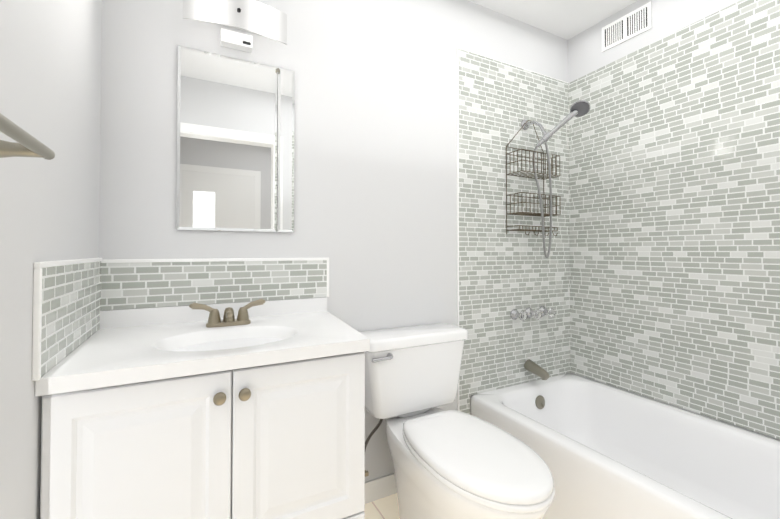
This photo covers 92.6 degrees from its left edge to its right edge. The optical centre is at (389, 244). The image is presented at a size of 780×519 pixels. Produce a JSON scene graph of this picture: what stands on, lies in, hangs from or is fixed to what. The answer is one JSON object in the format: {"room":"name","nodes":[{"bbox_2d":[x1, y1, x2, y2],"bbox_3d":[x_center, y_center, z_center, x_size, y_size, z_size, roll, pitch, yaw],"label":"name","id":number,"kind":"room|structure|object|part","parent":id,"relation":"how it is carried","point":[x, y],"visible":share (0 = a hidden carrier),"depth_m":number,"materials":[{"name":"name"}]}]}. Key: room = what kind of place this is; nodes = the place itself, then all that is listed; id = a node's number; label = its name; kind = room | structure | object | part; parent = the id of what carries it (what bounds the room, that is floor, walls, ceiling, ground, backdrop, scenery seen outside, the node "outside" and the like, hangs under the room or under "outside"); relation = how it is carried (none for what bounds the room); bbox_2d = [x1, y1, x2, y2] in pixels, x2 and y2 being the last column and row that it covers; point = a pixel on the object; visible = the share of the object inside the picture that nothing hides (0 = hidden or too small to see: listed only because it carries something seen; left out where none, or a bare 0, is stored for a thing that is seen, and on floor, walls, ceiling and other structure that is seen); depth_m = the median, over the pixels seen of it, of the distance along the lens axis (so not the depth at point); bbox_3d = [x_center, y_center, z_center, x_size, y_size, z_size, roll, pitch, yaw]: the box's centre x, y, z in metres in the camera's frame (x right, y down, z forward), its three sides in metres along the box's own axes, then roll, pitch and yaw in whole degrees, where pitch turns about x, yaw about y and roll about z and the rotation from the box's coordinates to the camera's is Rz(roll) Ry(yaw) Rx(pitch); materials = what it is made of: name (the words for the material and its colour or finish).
{"room":"bathroom","nodes":[
{"label":"bathroom","id":0,"kind":"room"},
{"bbox_2d":[0,0,101,518],"bbox_3d":[-0.218,-0.110,-0.307,0.120,2.450,3.420,0,-1,-28],"label":"wall","id":1,"kind":"structure","parent":0,"point":[50,70],"depth_m":0.74,"materials":[{"name":"white paint"}]},
{"bbox_2d":[0,113,54,159],"bbox_3d":[-0.413,-0.140,0.286,0.087,0.060,0.626,0,-1,-28],"label":"towel rail","id":2,"kind":"object","parent":1,"relation":"attached to","point":[27,145],"visible":1,"depth_m":0.52,"materials":[{"name":"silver metal"}]},
{"bbox_2d":[41,261,100,376],"bbox_3d":[-0.826,0.159,0.981,0.008,0.219,0.551,0,-1,-28],"label":"tile backsplash","id":3,"kind":"structure","parent":1,"relation":"attached to","point":[71,302],"depth_m":0.90,"materials":[{"name":"tile"}]},
{"bbox_2d":[99,0,567,481],"bbox_3d":[0.052,-0.076,1.835,2.594,2.450,0.120,0,-1,-28],"label":"wall","id":4,"kind":"structure","parent":0,"point":[375,208],"depth_m":1.65,"materials":[{"name":"white paint"}]},
{"bbox_2d":[32,258,328,380],"bbox_3d":[-0.479,0.156,1.161,0.789,0.231,0.571,0,-1,-28],"label":"trim","id":5,"kind":"structure","parent":4,"relation":"attached to","point":[37,323],"depth_m":0.77,"materials":[{"name":"white"}]},
{"bbox_2d":[101,260,326,309],"bbox_3d":[-0.616,0.140,1.408,0.778,0.155,0.008,0,-1,-28],"label":"tile backsplash","id":6,"kind":"structure","parent":4,"relation":"attached to","point":[140,285],"depth_m":1.37,"materials":[{"name":"tile"}]},
{"bbox_2d":[183,0,286,52],"bbox_3d":[-0.569,-0.830,1.391,0.356,0.152,0.107,0,-1,-28],"label":"sconce","id":7,"kind":"object","parent":4,"relation":"attached to","point":[256,17],"visible":1,"depth_m":1.38,"materials":[{"name":"white"}]},
{"bbox_2d":[176,45,294,231],"bbox_3d":[-0.577,-0.384,1.428,0.416,0.661,0.020,0,-1,-28],"label":"mirror","id":8,"kind":"object","parent":4,"relation":"attached to","point":[235,144],"visible":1,"depth_m":1.41,"materials":[{"name":"clear glass"}]},
{"bbox_2d":[365,473,396,503],"bbox_3d":[0.042,1.103,1.737,0.703,0.090,0.012,0,-1,-28],"label":"baseboard","id":9,"kind":"structure","parent":4,"relation":"attached to","point":[380,487],"depth_m":1.69,"materials":[{"name":"white"}]},
{"bbox_2d":[456,47,567,410],"bbox_3d":[0.730,0.067,2.117,0.869,2.174,0.010,0,-1,-28],"label":"trim","id":10,"kind":"structure","parent":4,"relation":"attached to","point":[457,150],"depth_m":1.92,"materials":[{"name":"white"}]},
{"bbox_2d":[458,49,570,413],"bbox_3d":[0.738,0.069,2.122,0.871,2.170,0.008,0,-1,-28],"label":"wall tile","id":11,"kind":"structure","parent":4,"relation":"attached to","point":[502,274],"depth_m":2.08,"materials":[{"name":"tile"}]},
{"bbox_2d":[510,308,532,320],"bbox_3d":[0.716,0.388,2.054,0.062,0.062,0.082,0,-1,-28],"label":"valve","id":12,"kind":"object","parent":11,"relation":"attached to","point":[528,312],"depth_m":2.07,"materials":[{"name":"silver metal"}]},
{"bbox_2d":[524,359,549,379],"bbox_3d":[0.821,0.695,2.075,0.062,0.084,0.148,0,-1,-28],"label":"spout","id":13,"kind":"object","parent":11,"relation":"attached to","point":[531,366],"visible":1,"depth_m":2.06,"materials":[{"name":"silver metal"}]},
{"bbox_2d":[528,306,546,318],"bbox_3d":[0.815,0.389,2.106,0.062,0.062,0.082,0,-1,-28],"label":"valve","id":14,"kind":"object","parent":11,"relation":"attached to","point":[542,311],"depth_m":2.08,"materials":[{"name":"silver metal"}]},
{"bbox_2d":[542,306,555,317],"bbox_3d":[0.914,0.390,2.158,0.062,0.062,0.082,0,-1,-28],"label":"valve","id":15,"kind":"object","parent":11,"relation":"attached to","point":[551,312],"depth_m":2.12,"materials":[{"name":"silver metal"}]},
{"bbox_2d":[521,100,590,257],"bbox_3d":[0.896,-0.343,2.028,0.210,0.829,0.316,0,-1,-28],"label":"shower head","id":16,"kind":"object","parent":11,"relation":"attached to","point":[579,108],"depth_m":2.01,"materials":[{"name":"silver metal"}]},
{"bbox_2d":[506,120,560,235],"bbox_3d":[0.809,-0.381,2.088,0.304,0.662,0.126,0,-1,-28],"label":"caddy","id":17,"kind":"object","parent":16,"relation":"hanging from","point":[526,202],"visible":0.85,"depth_m":2.07,"materials":[{"name":"brown metal"}]},
{"bbox_2d":[364,493,399,518],"bbox_3d":[0.849,1.175,0.302,2.594,0.100,3.540,0,-1,-28],"label":"floor","id":18,"kind":"structure","parent":0,"point":[387,507],"depth_m":1.62,"materials":[{"name":"tile"}]},
{"bbox_2d":[35,297,369,518],"bbox_3d":[-0.485,0.664,1.153,0.777,0.949,0.563,0,-1,-28],"label":"bathroom vanity","id":19,"kind":"object","parent":18,"relation":"on","point":[245,410],"visible":1,"depth_m":0.93,"materials":[{"name":"white wood"}]},
{"bbox_2d":[189,299,265,327],"bbox_3d":[-0.535,0.232,1.246,0.243,0.083,0.128,0,-1,-28],"label":"faucet","id":20,"kind":"object","parent":19,"relation":"on","point":[214,320],"depth_m":1.26,"materials":[{"name":"brown metal"}]},
{"bbox_2d":[360,323,554,518],"bbox_3d":[0.237,0.760,1.391,0.518,0.764,0.813,0,-1,-28],"label":"toilet","id":21,"kind":"object","parent":18,"relation":"on","point":[452,464],"visible":0.83,"depth_m":1.38,"materials":[{"name":"white ceramic"}]},
{"bbox_3d":[-0.028,0.451,1.484,0.094,0.027,0.026,0,-1,-28],"label":"lever","id":22,"kind":"part","parent":21,"relation":"part of","materials":[{"name":"silver metal"}]},
{"bbox_3d":[0.287,0.714,1.296,0.366,0.053,0.597,0,-1,-28],"label":"seat","id":23,"kind":"part","parent":21,"relation":"part of","materials":[{"name":"white plastic"}]},
{"bbox_2d":[471,373,779,518],"bbox_3d":[1.123,0.959,1.452,0.796,0.368,1.524,0,-1,-28],"label":"bathtub","id":24,"kind":"object","parent":18,"relation":"on","point":[603,451],"visible":1,"depth_m":1.61,"materials":[{"name":"white ceramic"}]},
{"bbox_2d":[468,0,637,39],"bbox_3d":[0.849,-1.375,0.343,2.594,0.100,3.540,0,-1,-28],"label":"ceiling","id":25,"kind":"structure","parent":0,"point":[567,19],"depth_m":2.07,"materials":[{"name":"white paint"}]},
{"bbox_2d":[568,0,779,440],"bbox_3d":[1.971,-0.091,0.846,0.120,2.450,3.420,0,-1,-28],"label":"wall","id":26,"kind":"structure","parent":0,"point":[586,55],"depth_m":1.98,"materials":[{"name":"white paint"}]},
{"bbox_2d":[602,1,651,51],"bbox_3d":[1.283,-1.183,2.033,0.006,0.138,0.260,0,-1,-28],"label":"air vent","id":27,"kind":"object","parent":26,"relation":"in","point":[634,23],"visible":1,"depth_m":2.02,"materials":[{"name":"white metal"}]},
{"bbox_2d":[568,0,779,439],"bbox_3d":[1.520,-0.150,1.566,0.008,1.853,1.712,0,-1,-28],"label":"wall tile","id":28,"kind":"structure","parent":26,"relation":"attached to","point":[674,182],"depth_m":1.77,"materials":[{"name":"tile"}]}
]}

